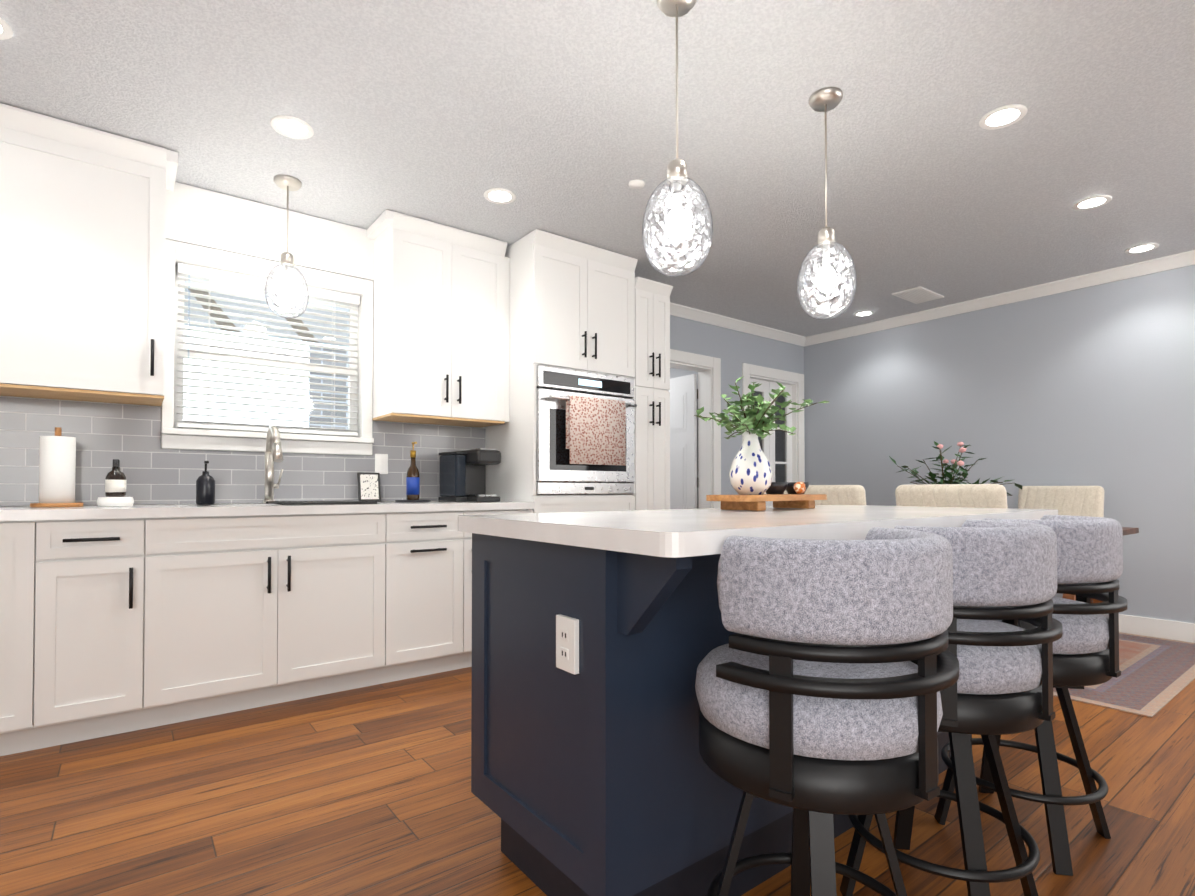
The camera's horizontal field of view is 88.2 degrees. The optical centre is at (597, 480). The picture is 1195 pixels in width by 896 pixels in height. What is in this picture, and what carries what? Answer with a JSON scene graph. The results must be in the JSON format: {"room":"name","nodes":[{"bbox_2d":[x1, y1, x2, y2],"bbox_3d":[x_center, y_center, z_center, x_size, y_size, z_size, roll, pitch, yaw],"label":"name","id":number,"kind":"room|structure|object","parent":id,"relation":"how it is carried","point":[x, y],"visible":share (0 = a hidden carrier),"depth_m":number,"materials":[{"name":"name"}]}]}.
{"room":"dining room and kitchen","nodes":[
{"label":"dining room and kitchen","id":0,"kind":"room"},
{"bbox_2d":[184,515,363,562],"bbox_3d":[-1.479,0.263,2.874,0.772,0.210,0.004,1,-1,-37],"label":"drawer front","id":1,"kind":"structure","parent":0,"relation":"attached to","point":[229,536],"depth_m":2.77,"materials":[{"name":"white wood"}]},
{"bbox_2d":[0,241,803,506],"bbox_3d":[-1.553,-0.219,3.571,9.400,2.520,0.150,1,-1,-37],"label":"wall","id":2,"kind":"structure","parent":0,"point":[733,350],"depth_m":5.55,"materials":[{"name":"white paint"}]},
{"bbox_2d":[0,103,15,396],"bbox_3d":[-2.732,-0.938,2.375,0.658,1.104,0.327,1,-1,-37],"label":"upper cabinet","id":3,"kind":"object","parent":2,"relation":"attached to","point":[3,107],"depth_m":2.45,"materials":[{"name":"white wood"}]},
{"bbox_2d":[4,105,171,405],"bbox_3d":[-2.305,-0.933,2.701,0.660,1.104,0.327,1,-1,-37],"label":"upper cabinet","id":4,"kind":"object","parent":2,"relation":"attached to","point":[88,211],"depth_m":2.61,"materials":[{"name":"white wood"}]},
{"bbox_2d":[0,397,484,505],"bbox_3d":[-1.998,-0.119,3.126,3.154,0.475,0.009,1,-1,-37],"label":"tile backsplash","id":5,"kind":"structure","parent":2,"relation":"attached to","point":[127,436],"depth_m":3.04,"materials":[{"name":"grey tile"}]},
{"bbox_2d":[375,454,387,473],"bbox_3d":[-1.283,-0.097,3.661,0.076,0.120,0.008,1,-1,-37],"label":"electrical outlet","id":6,"kind":"object","parent":5,"relation":"attached to","point":[381,463],"visible":0.96,"depth_m":3.66,"materials":[{"name":"white plastic"}]},
{"bbox_2d":[161,239,373,454],"bbox_3d":[-1.762,-0.666,3.370,1.014,1.030,0.175,1,-1,-37],"label":"window","id":7,"kind":"structure","parent":2,"relation":"in","point":[191,434],"depth_m":3.31,"materials":[{"name":"white wood"}]},
{"bbox_2d":[368,210,511,426],"bbox_3d":[-0.939,-0.918,3.746,0.739,1.104,0.327,1,-1,-37],"label":"upper cabinet","id":8,"kind":"object","parent":2,"relation":"attached to","point":[440,292],"depth_m":3.58,"materials":[{"name":"white wood"}]},
{"bbox_2d":[508,229,635,386],"bbox_3d":[-0.247,-1.071,4.101,0.779,0.789,0.607,1,-1,-37],"label":"upper cabinet","id":9,"kind":"object","parent":2,"relation":"attached to","point":[572,303],"depth_m":3.80,"materials":[{"name":"white wood"}]},
{"bbox_2d":[668,374,697,508],"bbox_3d":[0.627,0.052,5.824,0.124,2.018,0.772,1,-1,-37],"label":"hall door","id":10,"kind":"structure","parent":2,"relation":"in","point":[683,390],"depth_m":5.64,"materials":[{"name":"white wood"}]},
{"bbox_2d":[670,349,804,508],"bbox_3d":[1.166,-0.007,5.634,2.220,2.155,0.170,1,-1,-37],"label":"door frame","id":11,"kind":"structure","parent":2,"relation":"attached to","point":[709,436],"depth_m":5.49,"materials":[{"name":"white wood"}]},
{"bbox_2d":[670,302,805,345],"bbox_3d":[1.110,-1.414,5.481,2.370,0.075,0.075,1,-1,-37],"label":"crown molding","id":12,"kind":"structure","parent":2,"relation":"attached to","point":[677,310],"depth_m":5.57,"materials":[{"name":"white wood"}]},
{"bbox_2d":[750,378,791,506],"bbox_3d":[1.682,0.049,6.005,0.728,2.030,0.086,1,-1,-37],"label":"doors","id":13,"kind":"structure","parent":2,"relation":"in","point":[776,446],"depth_m":6.12,"materials":[{"name":"white wood"}]},
{"bbox_2d":[0,667,1194,895],"bbox_3d":[0.194,1.069,1.268,9.700,0.120,9.400,1,-1,-37],"label":"floor","id":14,"kind":"structure","parent":0,"point":[364,791],"depth_m":1.89,"materials":[{"name":"brown wood"}]},
{"bbox_2d":[0,519,59,755],"bbox_3d":[-2.333,0.589,2.482,0.267,0.875,0.607,1,-1,-37],"label":"base cabinet","id":15,"kind":"object","parent":14,"relation":"on","point":[29,552],"depth_m":2.29,"materials":[{"name":"white wood"}]},
{"bbox_2d":[60,519,183,744],"bbox_3d":[-2.116,0.591,2.648,0.502,0.875,0.607,1,-1,-37],"label":"base cabinet","id":16,"kind":"object","parent":14,"relation":"on","point":[124,619],"depth_m":2.45,"materials":[{"name":"white wood"}]},
{"bbox_2d":[0,499,535,522],"bbox_3d":[-1.808,0.137,2.874,3.155,0.040,0.632,1,-1,-37],"label":"countertop","id":17,"kind":"structure","parent":16,"relation":"on","point":[169,511],"depth_m":2.69,"materials":[{"name":"white stone"}]},
{"bbox_2d":[30,427,82,506],"bbox_3d":[-2.287,-0.056,2.610,0.170,0.336,0.170,1,-1,-37],"label":"paper towel","id":18,"kind":"object","parent":17,"relation":"on","point":[57,462],"visible":0.96,"depth_m":2.57,"materials":[{"name":"white paper"}]},
{"bbox_2d":[97,459,133,505],"bbox_3d":[-2.120,0.010,2.712,0.130,0.206,0.130,1,-1,-37],"label":"soap bottle","id":19,"kind":"object","parent":17,"relation":"on","point":[115,486],"visible":1,"depth_m":2.68,"materials":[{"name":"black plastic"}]},
{"bbox_2d":[196,461,214,504],"bbox_3d":[-1.884,0.012,2.964,0.078,0.210,0.084,1,-1,-37],"label":"soap dispenser","id":20,"kind":"object","parent":17,"relation":"on","point":[205,487],"visible":1,"depth_m":2.94,"materials":[{"name":"black ceramic"}]},
{"bbox_2d":[263,425,283,503],"bbox_3d":[-1.633,-0.082,3.145,0.093,0.402,0.281,1,-1,-37],"label":"faucet","id":21,"kind":"object","parent":17,"relation":"on","point":[273,453],"visible":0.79,"depth_m":3.20,"materials":[{"name":"silver metal"}]},
{"bbox_2d":[266,501,376,504],"bbox_3d":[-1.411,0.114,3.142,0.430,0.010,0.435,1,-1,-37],"label":"sink","id":22,"kind":"object","parent":17,"relation":"on","point":[311,502],"visible":1,"depth_m":3.03,"materials":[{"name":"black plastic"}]},
{"bbox_2d":[357,472,380,501],"bbox_3d":[-1.324,0.039,3.572,0.125,0.169,0.041,1,-1,-37],"label":"frame","id":23,"kind":"object","parent":17,"relation":"on","point":[369,487],"visible":0.9,"depth_m":3.56,"materials":[{"name":"black plastic"}]},
{"bbox_2d":[395,442,430,501],"bbox_3d":[-1.068,-0.048,3.567,0.200,0.346,0.200,1,-1,-37],"label":"syrup bottle","id":24,"kind":"object","parent":17,"relation":"on","point":[413,485],"visible":1,"depth_m":3.54,"materials":[{"name":"blue glass"}]},
{"bbox_2d":[438,448,500,501],"bbox_3d":[-0.771,-0.030,3.718,0.310,0.315,0.252,-1,-1,45],"label":"coffee maker","id":25,"kind":"object","parent":17,"relation":"on","point":[462,476],"visible":1,"depth_m":3.65,"materials":[{"name":"black plastic"}]},
{"bbox_2d":[184,551,363,720],"bbox_3d":[-1.584,0.703,3.005,0.780,0.660,0.350,1,-1,-37],"label":"base cabinet","id":26,"kind":"object","parent":14,"relation":"on","point":[258,632],"depth_m":2.77,"materials":[{"name":"white wood"}]},
{"bbox_2d":[364,511,475,686],"bbox_3d":[-1.079,0.602,3.441,0.550,0.875,0.607,1,-1,-37],"label":"base cabinet","id":27,"kind":"object","parent":14,"relation":"on","point":[418,564],"depth_m":3.18,"materials":[{"name":"white wood"}]},
{"bbox_2d":[476,507,543,514],"bbox_3d":[-0.733,0.606,3.706,0.559,0.875,0.607,1,-1,-37],"label":"base cabinet","id":28,"kind":"object","parent":14,"relation":"on","point":[538,509],"depth_m":3.51,"materials":[{"name":"white wood"}]},
{"bbox_2d":[486,491,639,512],"bbox_3d":[-0.247,0.571,4.078,0.779,0.955,0.607,1,-1,-37],"label":"base cabinet","id":29,"kind":"object","parent":14,"relation":"on","point":[552,503],"depth_m":3.84,"materials":[{"name":"white wood"}]},
{"bbox_2d":[536,365,636,493],"bbox_3d":[-0.211,-0.292,4.044,0.742,0.760,0.669,1,-1,-37],"label":"wall oven","id":30,"kind":"object","parent":29,"relation":"in","point":[557,472],"visible":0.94,"depth_m":3.74,"materials":[{"name":"silver metal"}]},
{"bbox_2d":[566,395,625,465],"bbox_3d":[-0.005,-0.302,3.795,0.430,0.412,0.045,1,-1,-37],"label":"oven towel","id":31,"kind":"object","parent":30,"relation":"hanging from","point":[595,431],"visible":0.9,"depth_m":3.76,"materials":[{"name":"pink fabric"}]},
{"bbox_2d":[630,277,671,509],"bbox_3d":[0.195,-0.147,4.425,0.320,2.400,0.607,1,-1,-37],"label":"tall cabinet","id":32,"kind":"object","parent":14,"relation":"on","point":[651,397],"depth_m":4.18,"materials":[{"name":"white wood"}]},
{"bbox_2d":[471,533,971,895],"bbox_3d":[0.596,0.581,1.967,1.820,0.875,0.810,1,-1,-37],"label":"kitchen island","id":33,"kind":"object","parent":14,"relation":"on","point":[596,776],"depth_m":1.37,"materials":[{"name":"blue wood"}]},
{"bbox_2d":[556,614,578,674],"bbox_3d":[-0.067,0.355,1.337,0.016,0.116,0.072,1,-1,-37],"label":"outlet","id":34,"kind":"object","parent":33,"relation":"attached to","point":[567,643],"visible":1,"depth_m":1.32,"materials":[{"name":"white plastic"}]},
{"bbox_2d":[458,505,1057,560],"bbox_3d":[0.625,0.122,1.952,1.920,0.043,0.860,1,-1,-37],"label":"island countertop","id":35,"kind":"structure","parent":33,"relation":"on","point":[668,534],"depth_m":1.39,"materials":[{"name":"white stone"}]},
{"bbox_2d":[706,494,826,510],"bbox_3d":[0.617,0.077,2.210,0.560,0.052,0.200,1,-1,-43],"label":"wood tray","id":36,"kind":"object","parent":35,"relation":"on","point":[748,502],"visible":0.96,"depth_m":2.08,"materials":[{"name":"brown wood"}]},
{"bbox_2d":[694,376,828,494],"bbox_3d":[0.498,-0.156,2.120,0.400,0.409,0.474,1,-1,-37],"label":"vase","id":37,"kind":"object","parent":36,"relation":"on","point":[750,472],"visible":1,"depth_m":2.08,"materials":[{"name":"white ceramic"}]},
{"bbox_2d":[766,482,808,493],"bbox_3d":[0.701,0.029,2.297,0.196,0.044,0.092,0,-1,-27],"label":"tray","id":38,"kind":"object","parent":36,"relation":"on","point":[778,487],"visible":0.75,"depth_m":2.25,"materials":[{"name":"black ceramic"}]},
{"bbox_2d":[794,482,805,493],"bbox_3d":[0.737,0.027,2.250,0.056,0.046,0.036,1,-1,-37],"label":"stone","id":39,"kind":"object","parent":36,"relation":"on","point":[799,487],"visible":0.94,"depth_m":2.23,"materials":[{"name":"orange stone"}]},
{"bbox_2d":[695,527,958,895],"bbox_3d":[0.416,0.553,1.165,0.489,0.913,0.463,1,-1,-37],"label":"bar stool","id":40,"kind":"object","parent":14,"relation":"on","point":[827,674],"visible":1,"depth_m":0.98,"materials":[{"name":"grey fabric"}]},
{"bbox_2d":[840,519,1062,895],"bbox_3d":[0.829,0.558,1.481,0.489,0.913,0.464,1,-1,-37],"label":"bar stool","id":41,"kind":"object","parent":14,"relation":"on","point":[1005,572],"visible":0.71,"depth_m":1.29,"materials":[{"name":"grey fabric"}]},
{"bbox_2d":[934,515,1127,875],"bbox_3d":[1.242,0.562,1.797,0.489,0.913,0.464,1,-1,-37],"label":"bar stool","id":42,"kind":"object","parent":14,"relation":"on","point":[1089,566],"visible":0.54,"depth_m":1.61,"materials":[{"name":"grey fabric"}]},
{"bbox_2d":[1053,632,1194,717],"bbox_3d":[2.437,1.046,4.180,1.900,0.008,2.360,1,-1,-37],"label":"rug","id":43,"kind":"object","parent":14,"relation":"on","point":[1155,677],"visible":0.27,"depth_m":3.20,"materials":[{"name":"grey fabric"}]},
{"bbox_2d":[784,485,865,504],"bbox_3d":[1.496,0.532,3.694,0.592,1.006,0.500,1,-1,-37],"label":"dining chair","id":44,"kind":"object","parent":43,"relation":"on","point":[846,494],"visible":0.08,"depth_m":3.42,"materials":[{"name":"beige fabric"}]},
{"bbox_2d":[895,484,1007,507],"bbox_3d":[1.909,0.524,3.154,0.592,1.006,0.500,1,-1,-37],"label":"dining chair","id":45,"kind":"object","parent":43,"relation":"on","point":[964,495],"visible":0.21,"depth_m":2.95,"materials":[{"name":"beige fabric"}]},
{"bbox_2d":[1018,486,1104,602],"bbox_3d":[3.079,0.539,4.213,0.592,1.006,0.500,1,-1,-37],"label":"dining chair","id":46,"kind":"object","parent":43,"relation":"on","point":[1077,500],"visible":0.23,"depth_m":4.30,"materials":[{"name":"beige fabric"}]},
{"bbox_2d":[1063,527,1138,602],"bbox_3d":[2.252,0.661,3.981,0.980,0.757,1.720,1,-1,-37],"label":"dining table","id":47,"kind":"object","parent":43,"relation":"on","point":[1128,530],"visible":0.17,"depth_m":3.46,"materials":[{"name":"brown wood"}]},
{"bbox_2d":[889,441,1021,495],"bbox_3d":[2.277,0.009,3.965,0.756,0.544,0.764,1,-1,-37],"label":"centrepiece","id":48,"kind":"object","parent":47,"relation":"on","point":[945,474],"visible":0.4,"depth_m":3.94,"materials":[{"name":"green plant"}]},
{"bbox_2d":[0,0,1194,336],"bbox_3d":[0.194,-1.571,1.305,9.700,0.120,9.400,1,-1,-37],"label":"ceiling","id":49,"kind":"structure","parent":0,"point":[556,116],"depth_m":2.54,"materials":[{"name":"white paint"}]},
{"bbox_2d":[0,18,12,39],"bbox_3d":[-2.017,-1.496,2.006,0.168,0.008,0.168,1,-1,-37],"label":"recessed light","id":50,"kind":"object","parent":49,"relation":"in","point":[6,31],"visible":1,"depth_m":2.05,"materials":[{"name":"white"}]},
{"bbox_2d":[265,174,308,317],"bbox_3d":[-1.535,-1.145,3.050,0.195,0.680,0.195,1,-1,-37],"label":"light","id":51,"kind":"object","parent":49,"relation":"hanging from","point":[288,183],"visible":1,"depth_m":3.03,"materials":[{"name":"clear glass"}]},
{"bbox_2d":[270,115,313,139],"bbox_3d":[-1.288,-1.488,2.601,0.168,0.008,0.168,1,-1,-37],"label":"recessed light","id":52,"kind":"object","parent":49,"relation":"in","point":[291,127],"visible":1,"depth_m":2.60,"materials":[{"name":"white"}]},
{"bbox_2d":[484,188,515,203],"bbox_3d":[-0.508,-1.479,3.210,0.168,0.008,0.168,1,-1,-37],"label":"recessed light","id":53,"kind":"object","parent":49,"relation":"in","point":[499,196],"visible":0.98,"depth_m":3.20,"materials":[{"name":"white"}]},
{"bbox_2d":[629,179,644,188],"bbox_3d":[0.195,-1.479,3.080,0.080,0.012,0.080,1,-1,-37],"label":"recessed light","id":54,"kind":"object","parent":49,"relation":"in","point":[636,184],"visible":1,"depth_m":3.07,"materials":[{"name":"white"}]},
{"bbox_2d":[642,0,712,275],"bbox_3d":[0.246,-1.069,1.905,0.217,0.864,0.217,1,-1,-37],"label":"pendant light","id":55,"kind":"object","parent":49,"relation":"hanging from","point":[677,224],"visible":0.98,"depth_m":1.88,"materials":[{"name":"clear glass"}]},
{"bbox_2d":[797,87,856,318],"bbox_3d":[0.889,-1.062,2.397,0.217,0.864,0.217,1,-1,-37],"label":"pendant light","id":56,"kind":"object","parent":49,"relation":"hanging from","point":[826,99],"visible":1,"depth_m":2.37,"materials":[{"name":"clear glass"}]},
{"bbox_2d":[854,311,874,316],"bbox_3d":[2.318,-1.449,5.358,0.168,0.008,0.168,1,-1,-37],"label":"recessed light","id":57,"kind":"object","parent":49,"relation":"in","point":[863,313],"visible":1,"depth_m":5.35,"materials":[{"name":"white"}]},
{"bbox_2d":[892,286,943,303],"bbox_3d":[2.521,-1.453,4.846,0.400,0.014,0.220,1,-1,-37],"label":"ceiling vent","id":58,"kind":"object","parent":49,"relation":"in","point":[917,295],"visible":0.98,"depth_m":4.82,"materials":[{"name":"white metal"}]},
{"bbox_2d":[979,104,1027,129],"bbox_3d":[1.662,-1.489,2.528,0.168,0.008,0.168,1,-1,-37],"label":"recessed light","id":59,"kind":"object","parent":49,"relation":"in","point":[1003,116],"visible":1,"depth_m":2.52,"materials":[{"name":"white"}]},
{"bbox_2d":[1072,195,1111,209],"bbox_3d":[2.633,-1.478,3.283,0.168,0.008,0.168,1,-1,-37],"label":"recessed light","id":60,"kind":"object","parent":49,"relation":"in","point":[1092,202],"visible":1,"depth_m":3.28,"materials":[{"name":"white"}]},
{"bbox_2d":[1124,243,1158,253],"bbox_3d":[3.452,-1.470,3.909,0.168,0.008,0.168,1,-1,-37],"label":"recessed light","id":61,"kind":"object","parent":49,"relation":"in","point":[1141,248],"visible":0.98,"depth_m":3.90,"materials":[{"name":"white"}]},
{"bbox_2d":[670,368,698,508],"bbox_3d":[0.681,-0.180,6.279,0.100,2.520,1.440,1,-1,-37],"label":"wall","id":62,"kind":"structure","parent":0,"point":[674,372],"depth_m":5.95,"materials":[{"name":"grey paint"}]},
{"bbox_2d":[804,265,1194,622],"bbox_3d":[3.822,-0.210,4.155,0.150,2.520,8.950,1,-1,-37],"label":"wall","id":63,"kind":"structure","parent":0,"point":[1091,386],"depth_m":4.61,"materials":[{"name":"grey paint"}]},
{"bbox_2d":[803,250,1194,346],"bbox_3d":[4.264,-1.443,3.408,0.075,0.075,7.200,1,-1,-37],"label":"crown molding","id":64,"kind":"structure","parent":63,"relation":"attached to","point":[1170,262],"depth_m":4.72,"materials":[{"name":"white wood"}]},
{"bbox_2d":[1119,614,1194,642],"bbox_3d":[4.292,0.976,3.386,0.015,0.125,7.183,1,-1,-37],"label":"baseboard","id":65,"kind":"structure","parent":63,"relation":"attached to","point":[1162,628],"depth_m":4.10,"materials":[{"name":"white wood"}]},
{"label":"outside","id":66,"kind":"structure","parent":0,"visible":0},
{"bbox_2d":[183,288,347,428],"bbox_3d":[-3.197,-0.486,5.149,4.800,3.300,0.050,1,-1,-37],"label":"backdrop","id":67,"kind":"structure","parent":66,"point":[245,400],"depth_m":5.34,"materials":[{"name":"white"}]}
]}

